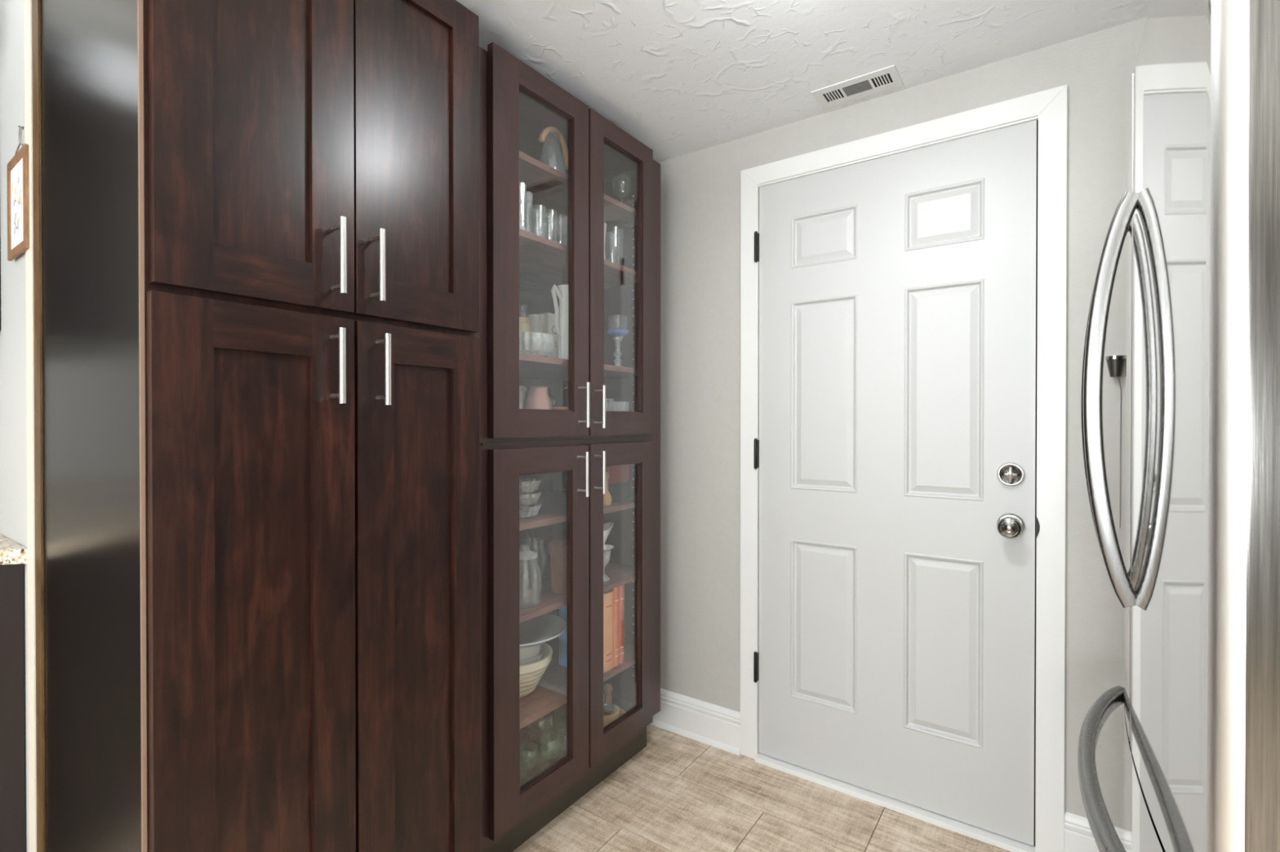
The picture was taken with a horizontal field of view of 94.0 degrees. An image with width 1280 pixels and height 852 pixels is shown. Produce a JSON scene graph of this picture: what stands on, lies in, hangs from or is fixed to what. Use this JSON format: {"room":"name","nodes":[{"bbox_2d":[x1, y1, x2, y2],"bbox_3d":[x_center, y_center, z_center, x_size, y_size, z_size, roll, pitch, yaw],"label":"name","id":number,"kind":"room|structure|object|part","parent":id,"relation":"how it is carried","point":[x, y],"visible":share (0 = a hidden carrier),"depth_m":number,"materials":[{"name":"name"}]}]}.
{"room":"food storage area","nodes":[
{"label":"food storage area","id":0,"kind":"room"},
{"bbox_2d":[0,0,29,851],"bbox_3d":[-2.237,0.074,2.009,2.430,2.244,0.120,0,0,35],"label":"wall","id":1,"kind":"structure","parent":0,"point":[13,414],"depth_m":1.39,"materials":[{"name":"grey paint"}]},
{"bbox_2d":[6,125,29,261],"bbox_3d":[-1.368,-0.520,1.315,0.178,0.286,0.012,0,0,35],"label":"picture frame","id":2,"kind":"object","parent":1,"relation":"attached to","point":[18,213],"visible":1,"depth_m":1.31,"materials":[{"name":"brown wood"}]},
{"bbox_2d":[10,157,22,249],"bbox_3d":[-1.369,-0.487,1.314,0.142,0.183,0.003,0,0,35],"label":"print","id":3,"kind":"object","parent":2,"relation":"on","point":[16,163],"depth_m":1.32,"materials":[{"name":"grey paper"}]},
{"bbox_2d":[23,0,36,851],"bbox_3d":[-1.300,0.078,1.275,0.057,2.244,0.006,0,0,35],"label":"trim","id":4,"kind":"structure","parent":1,"relation":"attached to","point":[28,3],"depth_m":1.27,"materials":[{"name":"beige paint"}]},
{"bbox_2d":[40,0,45,851],"bbox_3d":[-0.794,0.074,1.960,0.100,2.244,1.696,0,0,35],"label":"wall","id":5,"kind":"structure","parent":0,"point":[40,0],"depth_m":1.24,"materials":[{"name":"beige paint"}]},
{"bbox_2d":[512,724,1011,851],"bbox_3d":[-1.578,1.234,0.500,5.250,0.060,4.996,0,0,35],"label":"floor","id":6,"kind":"structure","parent":0,"point":[678,793],"depth_m":1.83,"materials":[{"name":"brown tile"}]},
{"bbox_2d":[0,564,25,851],"bbox_3d":[-2.489,0.748,1.748,2.309,0.898,0.598,0,0,35],"label":"base cabinet","id":7,"kind":"object","parent":6,"relation":"on","point":[12,744],"visible":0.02,"depth_m":1.33,"materials":[{"name":"brown wood"}]},
{"bbox_2d":[0,533,27,564],"bbox_3d":[-2.481,0.282,1.722,2.355,0.032,0.628,0,0,35],"label":"countertop","id":8,"kind":"structure","parent":7,"relation":"on","point":[11,552],"depth_m":1.30,"materials":[{"name":"beige stone"}]},
{"bbox_2d":[31,0,479,851],"bbox_3d":[-0.806,0.125,1.310,0.711,2.150,0.626,0,0,35],"label":"pantry cabinet","id":9,"kind":"object","parent":6,"relation":"on","point":[260,218],"visible":1,"depth_m":1.07,"materials":[{"name":"brown wood"}]},
{"bbox_3d":[-0.987,0.126,1.063,0.588,2.150,0.005,0,0,35],"label":"panel","id":10,"kind":"part","parent":9,"relation":"part of","materials":[{"name":"brown wood"}]},
{"bbox_3d":[-0.641,0.444,1.017,0.021,1.290,0.310,0,0,35],"label":"door","id":11,"kind":"part","parent":9,"relation":"part of","materials":[{"name":"brown wood"}]},
{"bbox_3d":[-0.640,-0.579,1.013,0.021,0.728,0.307,0,0,35],"label":"door","id":12,"kind":"part","parent":9,"relation":"part of","materials":[{"name":"brown wood"}]},
{"bbox_3d":[-0.643,-0.585,1.014,0.005,0.595,0.162,0,0,35],"label":"panel","id":13,"kind":"part","parent":9,"relation":"part of","materials":[{"name":"brown wood"}]},
{"bbox_3d":[-0.643,0.443,1.020,0.005,1.144,0.162,0,0,35],"label":"panel","id":14,"kind":"part","parent":9,"relation":"part of","materials":[{"name":"brown wood"}]},
{"bbox_3d":[-0.551,-0.109,1.089,0.041,0.136,0.011,0,0,35],"label":"handle","id":15,"kind":"part","parent":9,"relation":"part of","materials":[{"name":"silver metal"}]},
{"bbox_3d":[-0.550,-0.309,1.089,0.041,0.138,0.011,0,0,35],"label":"handle","id":16,"kind":"part","parent":9,"relation":"part of","materials":[{"name":"silver metal"}]},
{"bbox_3d":[-0.506,-0.308,1.152,0.041,0.137,0.011,0,0,35],"label":"handle","id":17,"kind":"part","parent":9,"relation":"part of","materials":[{"name":"silver metal"}]},
{"bbox_3d":[-0.499,-0.110,1.162,0.041,0.138,0.011,0,0,35],"label":"handle","id":18,"kind":"part","parent":9,"relation":"part of","materials":[{"name":"silver metal"}]},
{"bbox_3d":[-0.465,-0.580,1.263,0.021,0.728,0.295,0,0,35],"label":"door","id":19,"kind":"part","parent":9,"relation":"part of","materials":[{"name":"brown wood"}]},
{"bbox_3d":[-0.464,0.443,1.270,0.021,1.290,0.292,0,0,35],"label":"door","id":20,"kind":"part","parent":9,"relation":"part of","materials":[{"name":"brown wood"}]},
{"bbox_3d":[-0.465,-0.587,1.267,0.005,0.595,0.153,0,0,35],"label":"panel","id":21,"kind":"part","parent":9,"relation":"part of","materials":[{"name":"brown wood"}]},
{"bbox_3d":[-0.465,0.442,1.273,0.005,1.144,0.153,0,0,35],"label":"panel","id":22,"kind":"part","parent":9,"relation":"part of","materials":[{"name":"brown wood"}]},
{"bbox_2d":[475,41,660,851],"bbox_3d":[-0.370,0.113,1.952,0.591,2.166,0.890,0,0,35],"label":"glass display cabinet","id":23,"kind":"object","parent":6,"relation":"on","point":[570,451],"visible":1,"depth_m":1.82,"materials":[{"name":"brown wood"}]},
{"bbox_2d":[519,386,526,408],"bbox_3d":[-0.390,-0.059,1.883,0.062,0.134,0.062,0,0,35],"label":"ceramic canister","id":24,"kind":"object","parent":23,"relation":"on","point":[522,389],"visible":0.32,"depth_m":1.86,"materials":[{"name":"white ceramic"}]},
{"bbox_3d":[-0.390,-0.119,1.882,0.062,0.016,0.062,0,0,35],"label":"lid","id":25,"kind":"part","parent":24,"relation":"part of","materials":[{"name":"white ceramic"}]},
{"bbox_2d":[519,317,530,354],"bbox_3d":[-0.384,-0.280,1.959,0.052,0.152,0.052,0,0,35],"label":"ceramic jar","id":26,"kind":"object","parent":23,"relation":"on","point":[524,326],"visible":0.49,"depth_m":1.94,"materials":[{"name":"beige ceramic"}]},
{"bbox_3d":[-0.384,-0.346,1.959,0.048,0.020,0.048,0,0,35],"label":"lid","id":27,"kind":"part","parent":26,"relation":"part of","materials":[{"name":"beige ceramic"}]},
{"bbox_2d":[519,502,540,518],"bbox_3d":[-0.352,0.253,1.781,0.115,0.036,0.115,0,0,35],"label":"glass dish","id":28,"kind":"object","parent":23,"relation":"on","point":[522,515],"visible":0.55,"depth_m":1.78,"materials":[{"name":"clear glass"}]},
{"bbox_2d":[519,490,540,506],"bbox_3d":[-0.352,0.216,1.781,0.115,0.036,0.115,0,0,35],"label":"glass dish","id":29,"kind":"object","parent":28,"relation":"on","point":[522,503],"visible":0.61,"depth_m":1.78,"materials":[{"name":"clear glass"}]},
{"bbox_2d":[519,478,540,493],"bbox_3d":[-0.352,0.179,1.781,0.115,0.036,0.115,0,0,35],"label":"glass dish","id":30,"kind":"object","parent":29,"relation":"on","point":[522,490],"visible":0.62,"depth_m":1.78,"materials":[{"name":"clear glass"}]},
{"bbox_2d":[519,543,541,605],"bbox_3d":[-0.342,0.438,1.762,0.100,0.180,0.100,0,0,35],"label":"storage jar","id":31,"kind":"object","parent":23,"relation":"on","point":[526,557],"visible":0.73,"depth_m":1.77,"materials":[{"name":"clear glass"}]},
{"bbox_3d":[-0.342,0.368,1.762,0.076,0.040,0.076,0,0,35],"label":"lid","id":32,"kind":"part","parent":31,"relation":"part of","materials":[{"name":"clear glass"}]},
{"bbox_2d":[524,538,546,583],"bbox_3d":[-0.343,0.448,1.953,0.076,0.158,0.076,0,0,35],"label":"glass vase","id":33,"kind":"object","parent":23,"relation":"on","point":[526,539],"visible":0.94,"depth_m":1.95,"materials":[{"name":"clear glass"}]},
{"bbox_2d":[527,314,544,355],"bbox_3d":[-0.342,-0.284,1.966,0.056,0.160,0.056,0,0,35],"label":"ceramic cup","id":34,"kind":"object","parent":23,"relation":"on","point":[536,321],"visible":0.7,"depth_m":1.95,"materials":[{"name":"white ceramic"}]},
{"bbox_3d":[-0.610,0.060,2.120,0.006,1.990,0.853,0,0,35],"label":"panel","id":35,"kind":"part","parent":23,"relation":"part of","materials":[{"name":"clear glass"}]},
{"bbox_2d":[520,643,552,697],"bbox_3d":[-0.384,0.763,1.847,0.224,0.122,0.224,0,0,35],"label":"ribbed bowl","id":36,"kind":"object","parent":23,"relation":"on","point":[531,675],"visible":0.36,"depth_m":1.79,"materials":[{"name":"beige ceramic"}]},
{"bbox_2d":[520,644,544,666],"bbox_3d":[-0.384,0.755,1.847,0.176,0.116,0.176,0,0,35],"label":"bowl","id":37,"kind":"object","parent":36,"relation":"in","point":[540,657],"visible":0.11,"depth_m":1.80,"materials":[{"name":"white ceramic"}]},
{"bbox_2d":[519,644,541,661],"bbox_3d":[-0.384,0.729,1.847,0.160,0.150,0.160,0,0,35],"label":"bowl","id":38,"kind":"object","parent":37,"relation":"in","point":[526,654],"visible":0.07,"depth_m":1.79,"materials":[{"name":"white ceramic"}]},
{"bbox_2d":[519,613,567,648],"bbox_3d":[-0.382,0.640,1.857,0.308,0.027,0.308,0,0,35],"label":"platter","id":39,"kind":"object","parent":38,"relation":"on","point":[540,629],"visible":0.43,"depth_m":1.88,"materials":[{"name":"grey ceramic"}]},
{"bbox_2d":[519,332,553,356],"bbox_3d":[-0.333,-0.240,1.820,0.145,0.074,0.143,0,0,35],"label":"glass bowl","id":40,"kind":"object","parent":23,"relation":"on","point":[551,335],"visible":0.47,"depth_m":1.84,"materials":[{"name":"clear glass"}]},
{"bbox_3d":[-0.271,-0.469,1.664,0.021,0.999,0.374,0,0,35],"label":"door","id":41,"kind":"part","parent":23,"relation":"part of","materials":[{"name":"brown wood"}]},
{"bbox_2d":[524,386,552,409],"bbox_3d":[-0.318,-0.058,1.871,0.090,0.131,0.090,0,0,35],"label":"jar","id":42,"kind":"object","parent":23,"relation":"on","point":[538,397],"visible":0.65,"depth_m":1.84,"materials":[{"name":"pink ceramic"}]},
{"bbox_3d":[-0.271,0.556,1.670,0.021,0.994,0.374,0,0,35],"label":"door","id":43,"kind":"part","parent":23,"relation":"part of","materials":[{"name":"brown wood"}]},
{"bbox_2d":[527,715,553,746],"bbox_3d":[-0.313,0.973,1.868,0.082,0.130,0.082,0,0,35],"label":"goblet","id":44,"kind":"object","parent":23,"relation":"on","point":[551,716],"visible":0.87,"depth_m":1.86,"materials":[{"name":"clear glass"}]},
{"bbox_2d":[540,312,556,358],"bbox_3d":[-0.307,-0.288,1.990,0.051,0.168,0.050,0,0,35],"label":"pitcher","id":45,"kind":"object","parent":23,"relation":"on","point":[548,322],"visible":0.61,"depth_m":1.97,"materials":[{"name":"white ceramic"}]},
{"bbox_2d":[539,735,559,772],"bbox_3d":[-0.270,0.986,1.789,0.061,0.105,0.061,0,0,35],"label":"goblet","id":46,"kind":"object","parent":23,"relation":"on","point":[558,735],"visible":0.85,"depth_m":1.78,"materials":[{"name":"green glass"}]},
{"bbox_2d":[543,217,557,231],"bbox_3d":[-0.272,-0.600,1.817,0.041,0.105,0.041,0,0,35],"label":"tumbler","id":47,"kind":"object","parent":23,"relation":"on","point":[557,217],"visible":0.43,"depth_m":1.82,"materials":[{"name":"clear glass"}]},
{"bbox_2d":[550,396,555,404],"bbox_3d":[-0.303,-0.048,2.059,0.034,0.109,0.034,0,0,35],"label":"glass shaker","id":48,"kind":"object","parent":23,"relation":"on","point":[553,398],"visible":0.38,"depth_m":2.05,"materials":[{"name":"clear glass"}]},
{"bbox_2d":[538,126,568,174],"bbox_3d":[-0.267,-0.838,1.825,0.098,0.151,0.092,0,0,-4],"label":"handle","id":49,"kind":"object","parent":23,"relation":"on","point":[545,131],"visible":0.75,"depth_m":1.84,"materials":[{"name":"beige"}]},
{"bbox_2d":[550,715,567,746],"bbox_3d":[-0.265,0.992,1.944,0.054,0.090,0.054,0,0,35],"label":"tumbler","id":50,"kind":"object","parent":23,"relation":"on","point":[566,716],"visible":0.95,"depth_m":1.94,"materials":[{"name":"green glass"}]},
{"bbox_2d":[551,284,568,359],"bbox_3d":[-0.251,-0.326,1.916,0.094,0.245,0.066,0,0,-30],"label":"ceramic pitcher","id":51,"kind":"object","parent":23,"relation":"on","point":[561,315],"visible":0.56,"depth_m":1.90,"materials":[{"name":"white ceramic"}]},
{"bbox_3d":[-0.263,-0.366,1.887,0.009,0.159,0.046,0,0,35],"label":"pitcher handle","id":52,"kind":"part","parent":51,"relation":"part of","materials":[{"name":"white ceramic"}]},
{"bbox_2d":[552,407,568,409],"bbox_3d":[-0.248,-0.027,1.929,0.100,0.068,0.100,0,0,35],"label":"shallow dish","id":53,"kind":"object","parent":23,"relation":"on","point":[553,408],"visible":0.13,"depth_m":1.88,"materials":[{"name":"brown ceramic"}]},
{"bbox_2d":[559,605,567,667],"bbox_3d":[-0.199,0.705,2.019,0.172,0.235,0.035,0,0,35],"label":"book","id":54,"kind":"object","parent":23,"relation":"on","point":[563,611],"visible":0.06,"depth_m":2.04,"materials":[{"name":"blue paper"}]},
{"bbox_2d":[519,552,636,623],"bbox_3d":[-0.406,0.537,1.980,0.490,0.018,0.852,0,0,35],"label":"shelf","id":55,"kind":"object","parent":23,"relation":"attached to","point":[620,572],"depth_m":2.05,"materials":[{"name":"brown wood"}]},
{"bbox_2d":[519,490,636,530],"bbox_3d":[-0.406,0.280,1.978,0.490,0.018,0.852,0,0,35],"label":"shelf","id":56,"kind":"object","parent":23,"relation":"attached to","point":[553,508],"depth_m":2.01,"materials":[{"name":"brown wood"}]},
{"bbox_3d":[-0.404,-0.945,1.970,0.508,0.020,0.853,0,0,35],"label":"panel","id":57,"kind":"part","parent":23,"relation":"part of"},
{"bbox_2d":[520,635,636,728],"bbox_3d":[-0.406,0.833,1.981,0.490,0.018,0.852,0,0,35],"label":"shelf","id":58,"kind":"object","parent":23,"relation":"attached to","point":[550,693],"depth_m":1.88,"materials":[{"name":"brown wood"}]},
{"bbox_2d":[519,353,637,380],"bbox_3d":[-0.406,-0.194,1.975,0.490,0.018,0.852,0,0,35],"label":"shelf","id":59,"kind":"object","parent":23,"relation":"attached to","point":[531,367],"depth_m":2.03,"materials":[{"name":"brown wood"}]},
{"bbox_2d":[519,228,637,297],"bbox_3d":[-0.406,-0.539,1.973,0.490,0.018,0.852,0,0,35],"label":"shelf","id":60,"kind":"object","parent":23,"relation":"attached to","point":[543,261],"depth_m":2.03,"materials":[{"name":"brown wood"}]},
{"bbox_2d":[519,151,637,243],"bbox_3d":[-0.406,-0.753,1.972,0.490,0.018,0.852,0,0,35],"label":"shelf","id":61,"kind":"object","parent":23,"relation":"attached to","point":[541,186],"depth_m":2.03,"materials":[{"name":"brown wood"}]},
{"bbox_3d":[-0.402,1.047,1.980,0.501,0.018,0.852,0,0,35],"label":"panel","id":62,"kind":"part","parent":23,"relation":"part of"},
{"bbox_3d":[-0.168,0.142,1.762,0.040,0.131,0.010,0,0,35],"label":"handle","id":63,"kind":"part","parent":23,"relation":"part of","materials":[{"name":"silver metal"}]},
{"bbox_3d":[-0.165,-0.062,1.764,0.040,0.132,0.010,0,0,35],"label":"handle","id":64,"kind":"part","parent":23,"relation":"part of","materials":[{"name":"silver metal"}]},
{"bbox_3d":[-0.154,0.119,2.333,0.508,2.150,0.018,0,0,35],"label":"panel","id":65,"kind":"part","parent":23,"relation":"part of","materials":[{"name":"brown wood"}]},
{"bbox_3d":[-0.122,0.142,1.827,0.040,0.130,0.010,0,0,35],"label":"handle","id":66,"kind":"part","parent":23,"relation":"part of","materials":[{"name":"silver metal"}]},
{"bbox_3d":[-0.122,-0.059,1.826,0.040,0.130,0.010,0,0,35],"label":"handle","id":67,"kind":"part","parent":23,"relation":"part of","materials":[{"name":"silver metal"}]},
{"bbox_2d":[604,224,606,256],"bbox_3d":[-0.142,-0.614,2.008,0.063,0.130,0.062,0,0,35],"label":"tumbler","id":68,"kind":"object","parent":23,"relation":"on","point":[605,233],"visible":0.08,"depth_m":2.01,"materials":[{"name":"clear glass"}]},
{"bbox_2d":[603,549,610,578],"bbox_3d":[-0.134,0.477,2.051,0.068,0.100,0.068,0,0,35],"label":"glass","id":69,"kind":"object","parent":23,"relation":"on","point":[606,563],"visible":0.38,"depth_m":2.05,"materials":[{"name":"clear glass"}]},
{"bbox_2d":[603,544,613,551],"bbox_3d":[-0.134,0.421,2.050,0.088,0.011,0.088,0,0,35],"label":"saucer","id":70,"kind":"object","parent":69,"relation":"on","point":[608,547],"visible":0.39,"depth_m":2.06,"materials":[{"name":"white ceramic"}]},
{"bbox_2d":[603,521,613,549],"bbox_3d":[-0.128,0.380,2.058,0.056,0.084,0.106,0,0,35],"label":"gravy boat","id":71,"kind":"object","parent":70,"relation":"on","point":[607,526],"visible":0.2,"depth_m":2.05,"materials":[{"name":"white ceramic"}]},
{"bbox_2d":[603,471,611,506],"bbox_3d":[-0.118,0.213,2.032,0.042,0.114,0.042,0,0,35],"label":"pestle","id":72,"kind":"object","parent":23,"relation":"on","point":[606,497],"visible":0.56,"depth_m":2.02,"materials":[{"name":"brown wood"}]},
{"bbox_2d":[603,590,613,672],"bbox_3d":[-0.182,0.692,2.062,0.192,0.262,0.052,0,0,35],"label":"book","id":73,"kind":"object","parent":23,"relation":"on","point":[607,595],"visible":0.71,"depth_m":2.00,"materials":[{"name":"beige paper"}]},
{"bbox_2d":[609,586,618,667],"bbox_3d":[-0.157,0.686,2.097,0.192,0.272,0.032,0,0,35],"label":"book","id":74,"kind":"object","parent":23,"relation":"on","point":[615,590],"visible":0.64,"depth_m":2.04,"materials":[{"name":"orange paper"}]},
{"bbox_2d":[606,322,629,366],"bbox_3d":[-0.079,-0.297,2.124,0.080,0.185,0.080,0,0,35],"label":"goblet","id":75,"kind":"object","parent":23,"relation":"on","point":[615,333],"visible":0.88,"depth_m":2.10,"materials":[{"name":"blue glass"}]},
{"bbox_3d":[-0.079,-0.261,2.124,0.056,0.112,0.056,0,0,35],"label":"stem","id":76,"kind":"part","parent":75,"relation":"part of","materials":[{"name":"clear glass"}]},
{"bbox_2d":[606,328,629,337],"bbox_3d":[-0.079,-0.328,2.124,0.080,0.022,0.080,0,0,35],"label":"bowl","id":77,"kind":"object","parent":75,"relation":"on","point":[615,333],"depth_m":2.10,"materials":[{"name":"blue glass"}]},
{"bbox_2d":[608,481,629,502],"bbox_3d":[-0.137,0.236,2.189,0.165,0.066,0.105,0,0,35],"label":"box","id":78,"kind":"object","parent":23,"relation":"on","point":[619,491],"visible":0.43,"depth_m":2.13,"materials":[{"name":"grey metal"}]},
{"bbox_2d":[605,464,630,484],"bbox_3d":[-0.135,0.171,2.187,0.154,0.064,0.119,0,0,35],"label":"box","id":79,"kind":"object","parent":78,"relation":"on","point":[617,473],"visible":0.32,"depth_m":2.14,"materials":[{"name":"red cardboard"}]},
{"bbox_3d":[-0.135,0.149,2.187,0.154,0.020,0.119,0,0,35],"label":"box lid","id":80,"kind":"part","parent":79,"relation":"part of","materials":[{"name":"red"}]},
{"bbox_3d":[-0.062,0.551,1.969,0.021,0.990,0.342,0,0,35],"label":"door","id":81,"kind":"part","parent":23,"relation":"part of","materials":[{"name":"brown wood"}]},
{"bbox_3d":[-0.062,-0.470,1.963,0.021,0.996,0.342,0,0,35],"label":"door","id":82,"kind":"part","parent":23,"relation":"part of","materials":[{"name":"brown wood"}]},
{"bbox_2d":[618,584,623,664],"bbox_3d":[-0.139,0.687,2.123,0.192,0.270,0.026,0,0,35],"label":"book","id":83,"kind":"object","parent":23,"relation":"on","point":[621,587],"visible":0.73,"depth_m":2.06,"materials":[{"name":"orange paper"}]},
{"bbox_2d":[618,708,626,717],"bbox_3d":[-0.123,1.030,2.095,0.164,0.014,0.164,0,0,35],"label":"wooden tray","id":84,"kind":"object","parent":23,"relation":"on","point":[622,712],"visible":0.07,"depth_m":2.14,"materials":[{"name":"brown wood"}]},
{"bbox_2d":[604,683,612,704],"bbox_3d":[-0.115,0.980,2.150,0.034,0.100,0.034,0,0,35],"label":"pepper mill","id":85,"kind":"object","parent":84,"relation":"on","point":[608,687],"visible":0.56,"depth_m":2.14,"materials":[{"name":"brown wood"}]},
{"bbox_2d":[603,704,619,728],"bbox_3d":[-0.114,1.004,2.055,0.090,0.052,0.090,0,0,35],"label":"bowl","id":86,"kind":"object","parent":84,"relation":"on","point":[609,719],"visible":0.3,"depth_m":2.02,"materials":[{"name":"brown"}]},
{"bbox_2d":[603,703,614,715],"bbox_3d":[-0.114,0.996,2.055,0.056,0.052,0.056,0,0,35],"label":"metal cup","id":87,"kind":"object","parent":86,"relation":"in","point":[608,708],"visible":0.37,"depth_m":2.07,"materials":[{"name":"grey metal"}]},
{"bbox_2d":[623,584,624,657],"bbox_3d":[-0.135,0.686,2.161,0.182,0.272,0.034,0,0,35],"label":"book","id":88,"kind":"object","parent":23,"relation":"on","point":[624,584],"visible":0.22,"depth_m":2.12,"materials":[{"name":"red paper"}]},
{"bbox_2d":[1077,0,1279,851],"bbox_3d":[1.053,0.317,0.713,0.852,1.772,0.850,0,0,35],"label":"refrigerator","id":89,"kind":"object","parent":6,"relation":"on","point":[1197,584],"visible":1,"depth_m":0.61,"materials":[{"name":"grey metal"}]},
{"bbox_3d":[0.741,0.547,0.931,0.093,0.027,0.752,0,0,35],"label":"handle","id":90,"kind":"part","parent":89,"relation":"part of","materials":[{"name":"silver metal"}]},
{"bbox_3d":[0.782,-0.039,1.000,0.069,0.614,0.025,0,0,35],"label":"handle","id":91,"kind":"part","parent":89,"relation":"part of","materials":[{"name":"silver metal"}]},
{"bbox_3d":[0.708,-0.038,0.895,0.069,0.614,0.025,0,0,35],"label":"handle","id":92,"kind":"part","parent":89,"relation":"part of","materials":[{"name":"silver metal"}]},
{"bbox_3d":[0.921,-0.028,1.075,0.086,1.046,0.406,0,0,35],"label":"door","id":93,"kind":"part","parent":89,"relation":"part of","materials":[{"name":"silver metal"}]},
{"bbox_3d":[0.793,0.803,0.898,0.086,0.598,0.850,0,0,35],"label":"freezer drawer","id":94,"kind":"part","parent":89,"relation":"part of","materials":[{"name":"silver metal"}]},
{"bbox_2d":[455,0,1152,163],"bbox_3d":[-1.549,-1.088,0.528,5.250,0.103,5.096,0,0,35],"label":"ceiling","id":95,"kind":"structure","parent":0,"point":[681,77],"depth_m":1.64,"materials":[{"name":"white paint"}]},
{"bbox_2d":[811,64,903,109],"bbox_3d":[0.672,-1.046,1.848,0.246,0.003,0.124,0,0,35],"label":"ceiling vent","id":96,"kind":"object","parent":95,"relation":"in","point":[887,78],"visible":1,"depth_m":1.84,"materials":[{"name":"white metal"}]},
{"bbox_2d":[658,17,1146,851],"bbox_3d":[0.863,0.074,1.906,2.875,2.244,0.120,0,0,35],"label":"wall","id":97,"kind":"structure","parent":0,"point":[700,190],"depth_m":1.99,"materials":[{"name":"beige paint"}]},
{"bbox_2d":[649,688,740,755],"bbox_3d":[0.046,1.121,2.396,0.782,0.144,0.026,0,0,35],"label":"baseboard","id":98,"kind":"structure","parent":97,"relation":"attached to","point":[708,723],"depth_m":2.27,"materials":[{"name":"white paint"}]},
{"bbox_2d":[740,171,759,759],"bbox_3d":[0.395,0.135,2.153,0.065,2.119,0.014,0,0,35],"label":"trim","id":99,"kind":"structure","parent":97,"relation":"attached to","point":[749,189],"depth_m":2.15,"materials":[{"name":"white paint"}]},
{"bbox_2d":[755,752,1035,851],"bbox_3d":[0.775,1.187,1.920,0.831,0.017,0.090,0,0,35],"label":"trim","id":100,"kind":"structure","parent":97,"relation":"attached to","point":[999,841],"depth_m":1.85,"materials":[{"name":"white paint"}]},
{"bbox_2d":[753,120,1039,845],"bbox_3d":[0.758,0.161,1.892,0.849,2.029,0.110,0,0,35],"label":"door","id":101,"kind":"structure","parent":97,"relation":"in","point":[895,451],"depth_m":1.86,"materials":[{"name":"grey paint"}]},
{"bbox_3d":[0.617,0.667,2.011,0.225,0.549,0.011,0,0,35],"label":"moulded panel","id":102,"kind":"part","parent":101,"relation":"part of","materials":[{"name":"grey paint"}]},
{"bbox_3d":[0.617,-0.106,2.006,0.225,0.648,0.011,0,0,35],"label":"moulded panel","id":103,"kind":"part","parent":101,"relation":"part of","materials":[{"name":"grey paint"}]},
{"bbox_3d":[0.617,-0.633,2.003,0.225,0.179,0.011,0,0,35],"label":"moulded panel","id":104,"kind":"part","parent":101,"relation":"part of","materials":[{"name":"grey paint"}]},
{"bbox_3d":[0.914,0.668,1.803,0.216,0.549,0.011,0,0,35],"label":"moulded panel","id":105,"kind":"part","parent":101,"relation":"part of","materials":[{"name":"grey paint"}]},
{"bbox_3d":[0.914,-0.105,1.798,0.216,0.648,0.011,0,0,35],"label":"moulded panel","id":106,"kind":"part","parent":101,"relation":"part of","materials":[{"name":"grey paint"}]},
{"bbox_3d":[0.914,-0.632,1.795,0.216,0.179,0.011,0,0,35],"label":"moulded panel","id":107,"kind":"part","parent":101,"relation":"part of","materials":[{"name":"grey paint"}]},
{"bbox_3d":[1.036,0.282,1.671,0.068,0.068,0.066,0,0,35],"label":"knob","id":108,"kind":"part","parent":101,"relation":"part of","materials":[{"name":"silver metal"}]},
{"bbox_2d":[741,84,1066,186],"bbox_3d":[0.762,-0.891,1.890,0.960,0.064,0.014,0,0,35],"label":"trim","id":109,"kind":"structure","parent":97,"relation":"attached to","point":[1028,106],"depth_m":1.83,"materials":[{"name":"white paint"}]},
{"bbox_2d":[1034,120,1038,846],"bbox_3d":[1.124,0.162,1.690,0.003,2.034,0.056,0,0,35],"label":"trim","id":110,"kind":"structure","parent":97,"relation":"attached to","point":[1037,120],"depth_m":1.67,"materials":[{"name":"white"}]},
{"bbox_2d":[1035,84,1066,851],"bbox_3d":[1.129,0.138,1.638,0.065,2.119,0.014,0,0,35],"label":"trim","id":111,"kind":"structure","parent":97,"relation":"attached to","point":[1052,120],"depth_m":1.63,"materials":[{"name":"white paint"}]},
{"bbox_2d":[1105,355,1125,528],"bbox_3d":[1.233,0.043,1.548,0.041,0.447,0.041,0,0,35],"label":"wall fitting","id":112,"kind":"object","parent":97,"relation":"attached to","point":[1115,364],"visible":0.98,"depth_m":1.54,"materials":[{"name":"grey metal"}]},
{"bbox_2d":[1106,359,1124,377],"bbox_3d":[1.233,-0.150,1.546,0.038,0.044,0.038,0,0,35],"label":"cup","id":113,"kind":"object","parent":112,"relation":"on","point":[1115,366],"depth_m":1.54,"materials":[{"name":"grey metal"}]},
{"bbox_3d":[1.250,0.069,1.554,0.012,0.394,0.003,0,0,-18],"label":"cord","id":114,"kind":"part","parent":112,"relation":"part of","materials":[{"name":"grey plastic"}]},
{"bbox_3d":[0.641,0.091,-1.001,0.100,2.244,5.096,0,0,35],"label":"wall","id":115,"kind":"structure","parent":0,"visible":0},
{"bbox_2d":[1064,811,1123,851],"bbox_3d":[1.575,1.127,1.324,1.032,0.144,0.026,0,0,35],"label":"baseboard","id":116,"kind":"structure","parent":115,"relation":"attached to","point":[1078,836],"depth_m":1.60,"materials":[{"name":"white paint"}]}
]}

